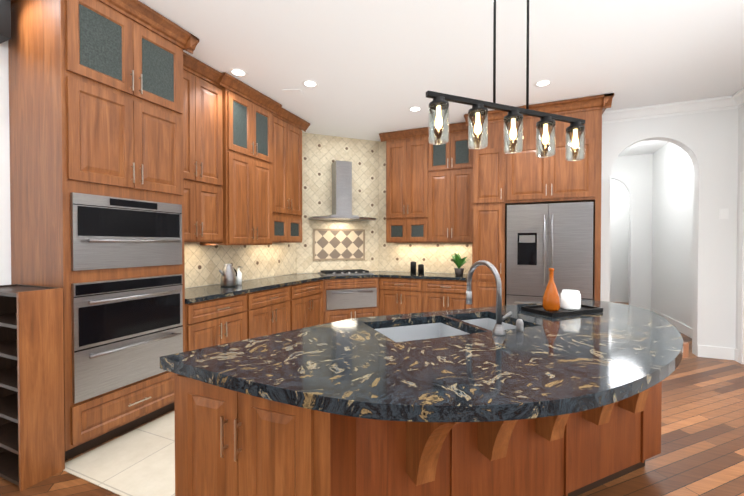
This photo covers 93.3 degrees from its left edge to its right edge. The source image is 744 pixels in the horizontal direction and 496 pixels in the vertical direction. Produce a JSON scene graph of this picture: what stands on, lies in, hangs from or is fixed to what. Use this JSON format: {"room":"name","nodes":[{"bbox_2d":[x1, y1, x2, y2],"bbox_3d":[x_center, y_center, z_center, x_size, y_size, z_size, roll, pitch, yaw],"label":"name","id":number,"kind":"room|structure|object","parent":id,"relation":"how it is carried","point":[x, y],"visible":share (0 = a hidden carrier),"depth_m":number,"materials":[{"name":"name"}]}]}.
{"room":"kitchen","nodes":[
{"label":"kitchen","id":0,"kind":"room"},
{"bbox_2d":[0,40,289,287],"bbox_3d":[-2.646,-0.194,2.034,0.120,3.070,9.470,0,1,23],"label":"wall","id":1,"kind":"structure","parent":0,"point":[5,245],"depth_m":2.34,"materials":[{"name":"white paint"}]},
{"bbox_2d":[188,56,219,243],"bbox_3d":[-1.814,-0.896,3.362,0.342,1.682,0.678,0,1,23],"label":"upper cabinet","id":2,"kind":"object","parent":1,"relation":"attached to","point":[203,162],"depth_m":3.37,"materials":[{"name":"brown wood"}]},
{"bbox_2d":[200,72,275,244],"bbox_3d":[-1.530,-0.889,3.962,0.392,1.712,0.793,0,1,23],"label":"upper cabinet","id":3,"kind":"object","parent":1,"relation":"attached to","point":[245,119],"depth_m":3.83,"materials":[{"name":"brown wood"}]},
{"bbox_2d":[276,108,303,242],"bbox_3d":[-1.260,-0.912,4.658,0.342,1.682,0.700,0,1,23],"label":"upper cabinet","id":4,"kind":"object","parent":1,"relation":"attached to","point":[289,128],"depth_m":4.61,"materials":[{"name":"brown wood"}]},
{"bbox_2d":[184,132,471,287],"bbox_3d":[-0.265,-0.676,4.186,2.560,2.157,3.390,0,1,23],"label":"wall tile","id":5,"kind":"structure","parent":1,"relation":"attached to","point":[336,245],"depth_m":5.51,"materials":[{"name":"tile"}]},
{"bbox_2d":[0,302,743,495],"bbox_3d":[2.011,1.384,2.591,8.260,0.100,14.120,0,1,23],"label":"floor","id":6,"kind":"structure","parent":0,"point":[702,430],"depth_m":2.35,"materials":[{"name":"brown wood"}]},
{"bbox_2d":[0,284,64,490],"bbox_3d":[-2.134,0.790,2.123,0.520,1.100,0.203,0,1,23],"label":"storage rack","id":7,"kind":"object","parent":6,"relation":"on","point":[32,439],"visible":1,"depth_m":2.03,"materials":[{"name":"brown wood"}]},
{"bbox_2d":[8,0,191,460],"bbox_3d":[-1.974,-0.197,2.617,0.640,3.062,0.830,0,1,23],"label":"tall cabinet","id":8,"kind":"object","parent":6,"relation":"on","point":[144,146],"depth_m":2.33,"materials":[{"name":"brown wood"}]},
{"bbox_2d":[0,0,10,43],"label":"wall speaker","id":9,"kind":"object","parent":8,"relation":"attached to","point":[5,20],"depth_m":2.20,"materials":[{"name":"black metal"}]},
{"bbox_2d":[70,192,182,403],"bbox_3d":[-1.669,0.305,2.493,0.081,1.300,0.750,0,1,23],"label":"wall oven","id":10,"kind":"object","parent":8,"relation":"in","point":[126,252],"depth_m":2.41,"materials":[{"name":"silver metal"}]},
{"bbox_2d":[63,410,174,495],"bbox_3d":[0.385,1.325,3.150,3.450,0.004,3.670,0,1,23],"label":"tile floor","id":11,"kind":"structure","parent":6,"relation":"on","point":[139,461],"depth_m":2.17,"materials":[{"name":"beige tile"}]},
{"bbox_2d":[192,296,227,349],"bbox_3d":[-1.733,0.892,3.204,0.632,0.870,0.409,0,1,23],"label":"base cabinet","id":12,"kind":"object","parent":6,"relation":"on","point":[209,317],"depth_m":3.11,"materials":[{"name":"brown wood"}]},
{"bbox_2d":[228,292,255,342],"bbox_3d":[-1.605,0.888,3.505,0.632,0.870,0.485,0,1,23],"label":"base cabinet","id":13,"kind":"object","parent":6,"relation":"on","point":[242,306],"depth_m":3.46,"materials":[{"name":"brown wood"}]},
{"bbox_2d":[256,288,275,336],"bbox_3d":[-1.472,0.884,3.816,0.632,0.870,0.496,0,1,23],"label":"base cabinet","id":14,"kind":"object","parent":6,"relation":"on","point":[265,297],"depth_m":3.78,"materials":[{"name":"brown wood"}]},
{"bbox_2d":[192,269,379,299],"bbox_3d":[-0.872,0.421,4.453,1.229,0.040,3.387,0,1,23],"label":"countertop","id":15,"kind":"structure","parent":14,"relation":"on","point":[204,292],"depth_m":4.23,"materials":[{"name":"black stone"}]},
{"bbox_2d":[219,263,236,286],"bbox_3d":[-1.534,0.287,3.750,0.160,0.244,0.247,0,1,23],"label":"kettle","id":16,"kind":"object","parent":15,"relation":"on","point":[228,277],"visible":1,"depth_m":3.69,"materials":[{"name":"silver metal"}]},
{"bbox_2d":[235,266,241,284],"bbox_3d":[-1.485,0.304,3.921,0.086,0.204,0.068,0,1,23],"label":"soap dispenser","id":17,"kind":"object","parent":15,"relation":"on","point":[239,278],"visible":0.94,"depth_m":3.90,"materials":[{"name":"white ceramic"}]},
{"bbox_2d":[318,269,373,275],"bbox_3d":[-0.404,0.367,5.333,0.852,0.044,0.852,0,1,23],"label":"cooktop","id":18,"kind":"object","parent":15,"relation":"in","point":[354,272],"depth_m":5.19,"materials":[{"name":"black metal"}]},
{"bbox_2d":[276,284,295,332],"bbox_3d":[-1.324,0.880,4.161,0.632,0.870,0.496,0,1,23],"label":"base cabinet","id":19,"kind":"object","parent":6,"relation":"on","point":[286,294],"depth_m":4.11,"materials":[{"name":"brown wood"}]},
{"bbox_2d":[296,280,311,328],"bbox_3d":[-1.185,0.876,4.486,0.632,0.870,0.514,0,1,23],"label":"base cabinet","id":20,"kind":"object","parent":6,"relation":"on","point":[303,291],"depth_m":4.45,"materials":[{"name":"brown wood"}]},
{"bbox_2d":[312,280,319,325],"bbox_3d":[-1.045,0.872,4.813,0.632,0.870,0.437,0,1,23],"label":"base cabinet","id":21,"kind":"object","parent":6,"relation":"on","point":[315,283],"depth_m":4.70,"materials":[{"name":"brown wood"}]},
{"bbox_2d":[320,276,383,324],"bbox_3d":[-0.378,0.866,5.276,1.090,0.870,1.091,0,1,23],"label":"base cabinet","id":22,"kind":"object","parent":6,"relation":"on","point":[340,300],"depth_m":5.02,"materials":[{"name":"brown wood"}]},
{"bbox_2d":[384,276,403,314],"bbox_3d":[0.404,0.864,5.411,0.394,0.870,0.632,0,1,23],"label":"base cabinet","id":23,"kind":"object","parent":6,"relation":"on","point":[393,285],"depth_m":5.11,"materials":[{"name":"brown wood"}]},
{"bbox_2d":[174,380,615,495],"bbox_3d":[0.557,0.899,1.920,2.032,0.889,2.149,0,1,23],"label":"kitchen island","id":24,"kind":"object","parent":6,"relation":"on","point":[226,444],"depth_m":1.30,"materials":[{"name":"wood"}]},
{"bbox_2d":[160,292,688,478],"bbox_3d":[0.559,0.434,1.953,2.062,0.045,2.298,0,1,23],"label":"island countertop","id":25,"kind":"structure","parent":24,"relation":"on","point":[582,391],"depth_m":1.38,"materials":[{"name":"black stone"}]},
{"bbox_2d":[375,318,515,341],"bbox_3d":[0.428,0.543,1.909,0.905,0.400,0.905,0,1,23],"label":"sink","id":26,"kind":"object","parent":25,"relation":"in","point":[386,329],"depth_m":2.01,"materials":[{"name":"ceramic"}]},
{"bbox_2d":[466,260,523,335],"bbox_3d":[0.608,0.237,1.770,0.289,0.352,0.209,0,1,23],"label":"faucet","id":27,"kind":"object","parent":25,"relation":"on","point":[498,330],"depth_m":1.71,"materials":[{"name":"silver metal"}]},
{"bbox_2d":[521,303,602,316],"bbox_3d":[1.225,0.395,2.268,0.440,0.024,0.240,0,1,-22],"label":"tray","id":28,"kind":"object","parent":25,"relation":"on","point":[540,310],"visible":0.79,"depth_m":2.21,"materials":[{"name":"black metal"}]},
{"bbox_2d":[542,268,560,310],"bbox_3d":[1.141,0.262,2.232,0.104,0.268,0.104,0,1,23],"label":"vase","id":29,"kind":"object","parent":28,"relation":"on","point":[551,300],"visible":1,"depth_m":2.20,"materials":[{"name":"orange ceramic"}]},
{"bbox_2d":[561,289,580,309],"bbox_3d":[1.300,0.337,2.297,0.116,0.118,0.114,0,1,23],"label":"candle jar","id":30,"kind":"object","parent":28,"relation":"on","point":[570,299],"visible":1,"depth_m":2.25,"materials":[{"name":"white ceramic"}]},
{"bbox_2d":[404,276,427,313],"bbox_3d":[0.691,0.866,5.288,0.470,0.870,0.632,0,1,23],"label":"base cabinet","id":31,"kind":"object","parent":6,"relation":"on","point":[415,287],"depth_m":4.98,"materials":[{"name":"brown wood"}]},
{"bbox_2d":[428,280,451,311],"bbox_3d":[0.983,0.867,5.163,0.470,0.870,0.632,0,1,23],"label":"base cabinet","id":32,"kind":"object","parent":6,"relation":"on","point":[439,291],"depth_m":4.84,"materials":[{"name":"brown wood"}]},
{"bbox_2d":[380,272,467,279],"bbox_3d":[0.840,0.412,5.213,1.321,0.040,0.642,0,1,23],"label":"countertop","id":33,"kind":"structure","parent":32,"relation":"on","point":[427,276],"depth_m":5.03,"materials":[{"name":"black stone"}]},
{"bbox_2d":[410,261,415,273],"bbox_3d":[0.634,0.296,5.385,0.090,0.185,0.088,0,1,23],"label":"canister","id":34,"kind":"object","parent":33,"relation":"on","point":[413,268],"depth_m":5.35,"materials":[{"name":"black metal"}]},
{"bbox_2d":[418,264,423,273],"bbox_3d":[0.744,0.316,5.339,0.090,0.145,0.088,0,1,23],"label":"canister","id":35,"kind":"object","parent":33,"relation":"on","point":[420,267],"depth_m":5.30,"materials":[{"name":"black metal"}]},
{"bbox_2d":[449,253,469,275],"bbox_3d":[1.220,0.227,4.931,0.313,0.335,0.364,0,1,23],"label":"potted plant","id":36,"kind":"object","parent":33,"relation":"on","point":[458,261],"visible":1,"depth_m":4.90,"materials":[{"name":"green plant"}]},
{"bbox_2d":[452,280,471,309],"bbox_3d":[1.270,0.869,5.040,0.394,0.870,0.632,0,1,23],"label":"base cabinet","id":37,"kind":"object","parent":6,"relation":"on","point":[459,287],"depth_m":4.74,"materials":[{"name":"brown wood"}]},
{"bbox_2d":[472,120,507,307],"bbox_3d":[1.641,-0.172,4.871,0.408,2.955,0.628,0,1,23],"label":"tall cabinet","id":38,"kind":"object","parent":6,"relation":"on","point":[489,218],"depth_m":4.59,"materials":[{"name":"brown wood"}]},
{"bbox_2d":[506,202,593,304],"bbox_3d":[2.262,0.382,4.551,0.950,1.855,0.696,0,1,23],"label":"refrigerator","id":39,"kind":"object","parent":6,"relation":"on","point":[542,239],"visible":0.6,"depth_m":4.28,"materials":[{"name":"grey metal"}]},
{"bbox_2d":[139,0,743,155],"bbox_3d":[2.011,-1.786,2.552,8.260,0.100,14.120,0,1,23],"label":"ceiling","id":40,"kind":"structure","parent":0,"point":[373,68],"depth_m":3.13,"materials":[{"name":"white paint"}]},
{"bbox_2d":[229,68,247,76],"bbox_3d":[-1.329,-1.744,3.492,0.177,0.005,0.177,0,1,11],"label":"recessed light","id":41,"kind":"object","parent":40,"relation":"in","point":[238,72],"depth_m":3.49,"materials":[{"name":"white plastic"}]},
{"bbox_2d":[282,89,302,94],"bbox_3d":[-0.888,-1.748,3.941,0.202,0.007,0.143,0,1,2],"label":"air vent","id":42,"kind":"object","parent":40,"relation":"in","point":[287,91],"depth_m":3.93,"materials":[{"name":"white metal"}]},
{"bbox_2d":[302,80,318,87],"bbox_3d":[-0.658,-1.747,3.738,0.177,0.005,0.177,0,1,11],"label":"recessed light","id":43,"kind":"object","parent":40,"relation":"in","point":[307,83],"depth_m":3.73,"materials":[{"name":"white plastic"}]},
{"bbox_2d":[408,106,421,111],"bbox_3d":[0.545,-1.755,4.441,0.177,0.005,0.177,0,1,11],"label":"recessed light","id":44,"kind":"object","parent":40,"relation":"in","point":[415,108],"depth_m":4.44,"materials":[{"name":"white"}]},
{"bbox_2d":[426,0,584,160],"bbox_3d":[0.793,-1.134,1.964,1.116,1.186,0.104,0,1,-22],"label":"pendant light","id":45,"kind":"object","parent":40,"relation":"hanging from","point":[438,130],"visible":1,"depth_m":1.95,"materials":[{"name":"clear glass"}]},
{"bbox_2d":[534,79,552,86],"bbox_3d":[1.816,-1.747,3.724,0.177,0.005,0.177,0,1,-10],"label":"recessed light","id":46,"kind":"object","parent":40,"relation":"in","point":[545,82],"depth_m":3.72,"materials":[{"name":"white plastic"}]},
{"bbox_2d":[396,108,738,355],"bbox_3d":[1.771,-0.234,5.240,5.720,3.070,0.140,0,1,23],"label":"wall","id":47,"kind":"structure","parent":0,"point":[707,142],"depth_m":4.21,"materials":[{"name":"white paint"}]},
{"bbox_2d":[384,129,411,242],"bbox_3d":[0.464,-0.923,5.520,0.401,1.682,0.342,0,1,23],"label":"upper cabinet","id":48,"kind":"object","parent":47,"relation":"attached to","point":[398,144],"depth_m":5.36,"materials":[{"name":"brown wood"}]},
{"bbox_2d":[412,128,431,242],"bbox_3d":[0.744,-0.922,5.400,0.449,1.682,0.342,0,1,23],"label":"upper cabinet","id":49,"kind":"object","parent":47,"relation":"attached to","point":[421,148],"depth_m":5.22,"materials":[{"name":"brown wood"}]},
{"bbox_2d":[432,124,455,242],"bbox_3d":[1.043,-0.920,5.273,0.449,1.682,0.342,0,1,23],"label":"upper cabinet","id":50,"kind":"object","parent":47,"relation":"attached to","point":[444,155],"depth_m":5.09,"materials":[{"name":"brown wood"}]},
{"bbox_2d":[456,124,471,242],"bbox_3d":[1.324,-0.919,5.153,0.401,1.682,0.342,0,1,23],"label":"upper cabinet","id":51,"kind":"object","parent":47,"relation":"attached to","point":[463,153],"depth_m":4.98,"materials":[{"name":"brown wood"}]},
{"bbox_2d":[496,104,603,204],"bbox_3d":[2.276,-1.111,4.585,1.126,1.070,0.632,0,1,23],"label":"upper cabinet","id":52,"kind":"object","parent":47,"relation":"attached to","point":[522,178],"depth_m":4.28,"materials":[{"name":"brown wood"}]},
{"bbox_2d":[602,96,731,123],"bbox_3d":[3.522,-1.692,4.343,1.350,0.128,0.100,0,1,23],"label":"crown molding","id":53,"kind":"structure","parent":47,"relation":"attached to","point":[717,103],"depth_m":4.30,"materials":[{"name":"white paint"}]},
{"bbox_2d":[697,345,737,360],"bbox_3d":[4.098,1.245,4.176,0.350,0.140,0.020,0,1,23],"label":"baseboard","id":54,"kind":"structure","parent":47,"relation":"attached to","point":[726,353],"depth_m":4.17,"materials":[{"name":"white"}]},
{"bbox_2d":[719,208,728,218],"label":"light switch","id":55,"kind":"object","parent":47,"relation":"attached to","point":[723,213],"depth_m":4.14,"materials":[{"name":"white plastic"}]},
{"bbox_2d":[610,154,649,309],"bbox_3d":[4.632,-0.256,7.019,1.499,3.070,0.120,0,1,23],"label":"wall","id":56,"kind":"structure","parent":0,"point":[630,175],"depth_m":6.79,"materials":[{"name":"white paint"}]},
{"bbox_2d":[650,142,693,327],"bbox_3d":[5.191,-0.246,6.220,0.121,3.070,4.349,0,1,23],"label":"wall","id":57,"kind":"structure","parent":0,"point":[651,224],"depth_m":5.77,"materials":[{"name":"white paint"}]},
{"bbox_2d":[651,308,691,337],"bbox_3d":[4.789,1.229,5.469,0.014,0.140,2.619,0,1,23],"label":"baseboard","id":58,"kind":"structure","parent":57,"relation":"attached to","point":[682,328],"depth_m":5.45,"materials":[{"name":"white"}]},
{"bbox_2d":[736,105,743,348],"bbox_3d":[2.494,-0.167,-0.164,0.101,3.070,9.470,0,1,23],"label":"wall","id":59,"kind":"structure","parent":0,"point":[741,142],"depth_m":4.05,"materials":[{"name":"white paint"}]},
{"bbox_2d":[730,87,743,108],"bbox_3d":[2.408,-1.636,-0.129,0.100,0.128,9.200,0,1,23],"label":"crown molding","id":60,"kind":"structure","parent":59,"relation":"attached to","point":[735,100],"depth_m":4.00,"materials":[{"name":"white paint"}]},
{"bbox_2d":[737,171,743,363],"bbox_3d":[4.028,0.231,3.427,0.124,2.185,1.290,0,1,23],"label":"door frame","id":61,"kind":"structure","parent":59,"relation":"attached to","point":[740,358],"depth_m":4.00,"materials":[{"name":"white paint"}]},
{"bbox_3d":[-0.521,-0.238,5.618,0.968,3.070,0.968,0,1,23],"label":"wall","id":62,"kind":"structure","parent":0,"visible":0},
{"bbox_2d":[308,160,375,220],"bbox_3d":[-0.427,-0.883,5.376,1.000,0.895,0.494,0,1,-22],"label":"range hood","id":63,"kind":"object","parent":62,"relation":"attached to","point":[341,190],"visible":1,"depth_m":5.37,"materials":[{"name":"silver metal"}]}
]}

